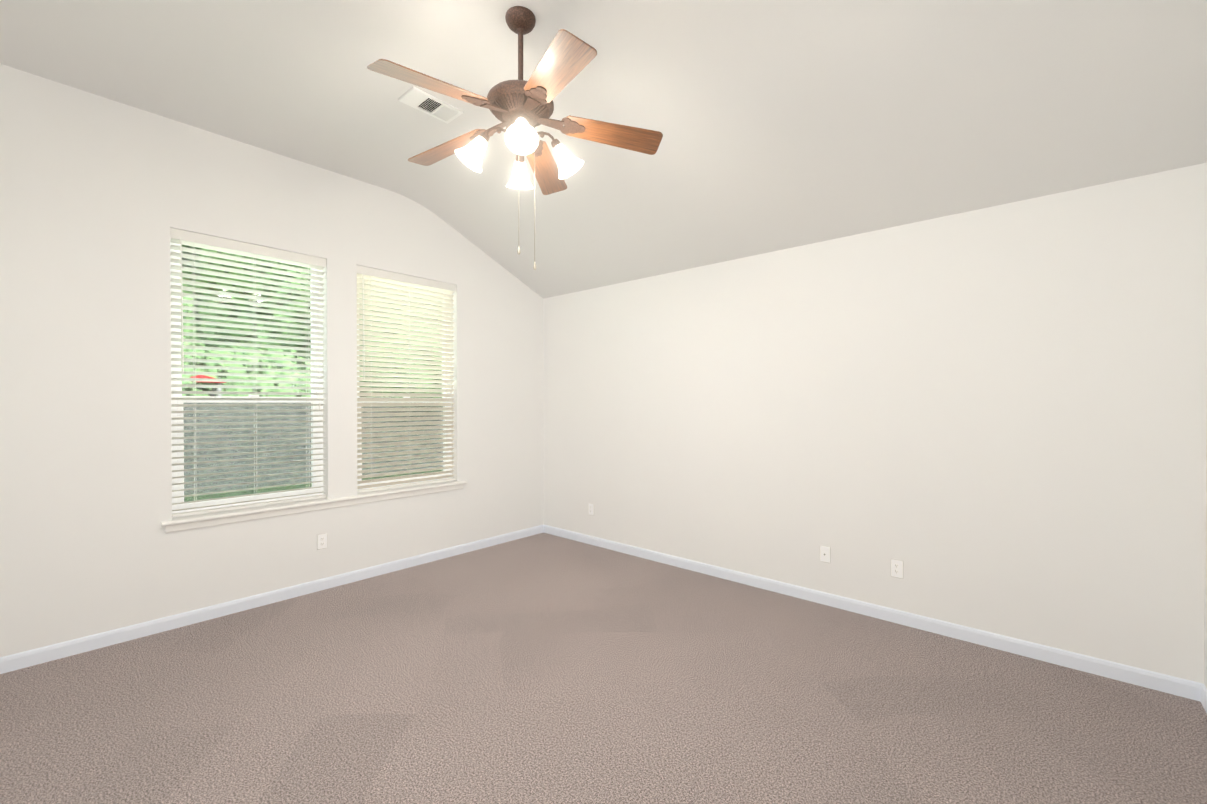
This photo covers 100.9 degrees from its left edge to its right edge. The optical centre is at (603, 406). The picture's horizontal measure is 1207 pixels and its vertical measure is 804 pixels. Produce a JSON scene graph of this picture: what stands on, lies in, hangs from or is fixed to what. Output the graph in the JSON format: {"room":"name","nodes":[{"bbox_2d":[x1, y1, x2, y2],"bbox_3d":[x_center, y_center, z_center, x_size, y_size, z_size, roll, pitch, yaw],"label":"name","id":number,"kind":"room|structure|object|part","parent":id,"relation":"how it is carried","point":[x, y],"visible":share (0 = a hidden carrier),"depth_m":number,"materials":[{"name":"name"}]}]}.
{"room":"empty bedroom","nodes":[
{"label":"empty bedroom","id":0,"kind":"room"},
{"bbox_2d":[0,64,543,656],"bbox_3d":[-2.267,-0.238,3.992,0.160,3.371,4.932,0,1,41],"label":"wall","id":1,"kind":"structure","parent":0,"point":[100,196],"depth_m":3.19,"materials":[{"name":"white paint"}]},
{"bbox_2d":[170,228,325,517],"bbox_3d":[-2.564,-0.214,3.654,0.151,1.910,0.947,0,1,41],"label":"window blind","id":2,"kind":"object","parent":1,"relation":"in","point":[316,420],"depth_m":3.59,"materials":[{"name":"white plastic"}]},
{"bbox_2d":[183,403,311,501],"bbox_3d":[-2.617,0.323,3.706,0.002,0.745,0.857,0,1,41],"label":"screen","id":3,"kind":"object","parent":2,"relation":"attached to","point":[216,483],"visible":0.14,"depth_m":3.67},
{"bbox_3d":[-2.535,-0.220,3.629,0.076,1.897,0.941,0,1,41],"label":"left window blind rails","id":4,"kind":"part","parent":2,"relation":"part of","materials":[{"name":"white plastic"}]},
{"bbox_2d":[0,524,543,673],"bbox_3d":[-2.202,1.404,3.947,0.013,0.088,4.612,0,1,41],"label":"baseboard","id":5,"kind":"structure","parent":1,"relation":"attached to","point":[21,660],"depth_m":3.46,"materials":[{"name":"white paint"}]},
{"bbox_2d":[161,481,466,532],"bbox_3d":[-2.155,0.775,4.093,0.205,0.076,2.244,0,1,41],"label":"window sill","id":6,"kind":"structure","parent":1,"relation":"attached to","point":[182,523],"depth_m":3.79,"materials":[{"name":"white paint"}]},
{"bbox_2d":[317,533,326,549],"bbox_3d":[-2.217,1.066,3.930,0.009,0.118,0.073,0,1,41],"label":"outlet","id":7,"kind":"object","parent":1,"relation":"attached to","point":[321,541],"visible":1,"depth_m":3.93,"materials":[{"name":"white plastic"}]},
{"bbox_2d":[357,265,455,492],"bbox_3d":[-1.790,-0.221,4.532,0.151,1.910,0.941,0,1,41],"label":"window blind","id":8,"kind":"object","parent":1,"relation":"in","point":[446,318],"depth_m":4.48,"materials":[{"name":"white plastic"}]},
{"bbox_2d":[362,406,442,479],"bbox_3d":[-1.844,0.316,4.584,0.002,0.745,0.851,0,1,41],"label":"screen","id":9,"kind":"object","parent":8,"relation":"attached to","point":[402,441],"visible":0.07,"depth_m":4.57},
{"bbox_3d":[-1.762,-0.227,4.507,0.076,1.897,0.935,0,1,41],"label":"right window blind rails","id":10,"kind":"part","parent":8,"relation":"part of","materials":[{"name":"white plastic"}]},
{"bbox_2d":[0,533,1206,803],"bbox_3d":[-0.381,1.511,2.344,5.187,0.100,4.932,0,1,41],"label":"floor","id":11,"kind":"structure","parent":0,"point":[542,669],"depth_m":2.42,"materials":[{"name":"carpet"}]},
{"bbox_2d":[0,0,1206,298],"bbox_3d":[-0.381,-1.603,2.319,5.567,1.114,5.312,0,1,41],"label":"ceiling","id":12,"kind":"structure","parent":0,"point":[782,124],"depth_m":2.70,"materials":[{"name":"white paint"}]},
{"bbox_2d":[398,86,463,123],"bbox_3d":[-1.065,-1.859,3.088,0.185,0.013,0.335,0,1,41],"label":"ceiling vent","id":13,"kind":"object","parent":12,"relation":"in","point":[426,103],"visible":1,"depth_m":3.08,"materials":[{"name":"white metal"}]},
{"bbox_2d":[367,6,662,269],"bbox_3d":[-0.430,-1.257,2.368,1.340,1.206,1.300,0,1,41],"label":"ceiling fan","id":14,"kind":"object","parent":12,"relation":"hanging from","point":[520,109],"visible":1,"depth_m":2.34,"materials":[{"name":"brown wood"}]},
{"label":"blade","id":15,"kind":"part","parent":14,"relation":"part of","materials":[{"name":"brown wood"}]},
{"bbox_3d":[-0.797,-1.342,2.590,0.483,0.006,0.158,-7,10,27],"label":"blade","id":16,"kind":"part","parent":14,"relation":"part of","materials":[{"name":"brown wood"}]},
{"label":"blade","id":17,"kind":"part","parent":14,"relation":"part of","materials":[{"name":"brown wood"}]},
{"label":"blade","id":18,"kind":"part","parent":14,"relation":"part of","materials":[{"name":"brown wood"}]},
{"bbox_3d":[0.045,-1.341,2.461,0.483,0.006,0.158,7,-14,-9],"label":"blade","id":19,"kind":"part","parent":14,"relation":"part of","materials":[{"name":"brown wood"}]},
{"bbox_2d":[543,163,1206,683],"bbox_3d":[1.196,0.108,4.123,5.187,2.678,0.160,0,1,41],"label":"wall","id":20,"kind":"structure","parent":0,"point":[991,419],"depth_m":3.18,"materials":[{"name":"white paint"}]},
{"bbox_2d":[589,503,593,514],"bbox_3d":[-0.130,1.071,5.187,0.073,0.118,0.009,0,1,41],"label":"outlet","id":21,"kind":"object","parent":20,"relation":"attached to","point":[591,509],"visible":1,"depth_m":5.18,"materials":[{"name":"white plastic"}]},
{"bbox_2d":[820,545,830,562],"bbox_3d":[1.618,1.082,3.642,0.073,0.118,0.016,0,1,41],"label":"outlet","id":22,"kind":"object","parent":20,"relation":"attached to","point":[825,553],"visible":1,"depth_m":3.64,"materials":[{"name":"white plastic"}]},
{"bbox_2d":[544,525,1202,700],"bbox_3d":[1.139,1.403,4.069,4.867,0.088,0.013,0,1,41],"label":"baseboard","id":23,"kind":"structure","parent":20,"relation":"attached to","point":[1181,687],"depth_m":3.19,"materials":[{"name":"white paint"}]},
{"bbox_2d":[891,559,902,578],"bbox_3d":[1.966,1.090,3.340,0.073,0.118,0.009,0,1,41],"label":"duplex electrical outlet","id":24,"kind":"object","parent":20,"relation":"attached to","point":[897,568],"visible":1,"depth_m":3.34,"materials":[{"name":"white plastic"}]},
{"bbox_2d":[1204,417,1206,687],"bbox_3d":[1.505,-0.211,0.669,0.160,3.371,4.932,0,1,41],"label":"wall","id":25,"kind":"structure","parent":0,"point":[1205,655],"depth_m":2.45,"materials":[{"name":"white paint"}]},
{"bbox_2d":[1200,684,1206,712],"bbox_3d":[1.440,1.430,0.739,0.013,0.088,4.612,0,1,41],"label":"baseboard","id":26,"kind":"structure","parent":25,"relation":"attached to","point":[1203,694],"depth_m":2.42,"materials":[{"name":"white paint"}]},
{"label":"outside","id":27,"kind":"structure","parent":0,"visible":0},
{"bbox_2d":[181,245,441,397],"bbox_3d":[-12.451,-4.476,22.669,39.820,12.183,70.000,0,1,41],"label":"garden","id":28,"kind":"object","parent":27,"point":[239,353],"depth_m":11.86,"materials":[{"name":"green plant"}]}
]}

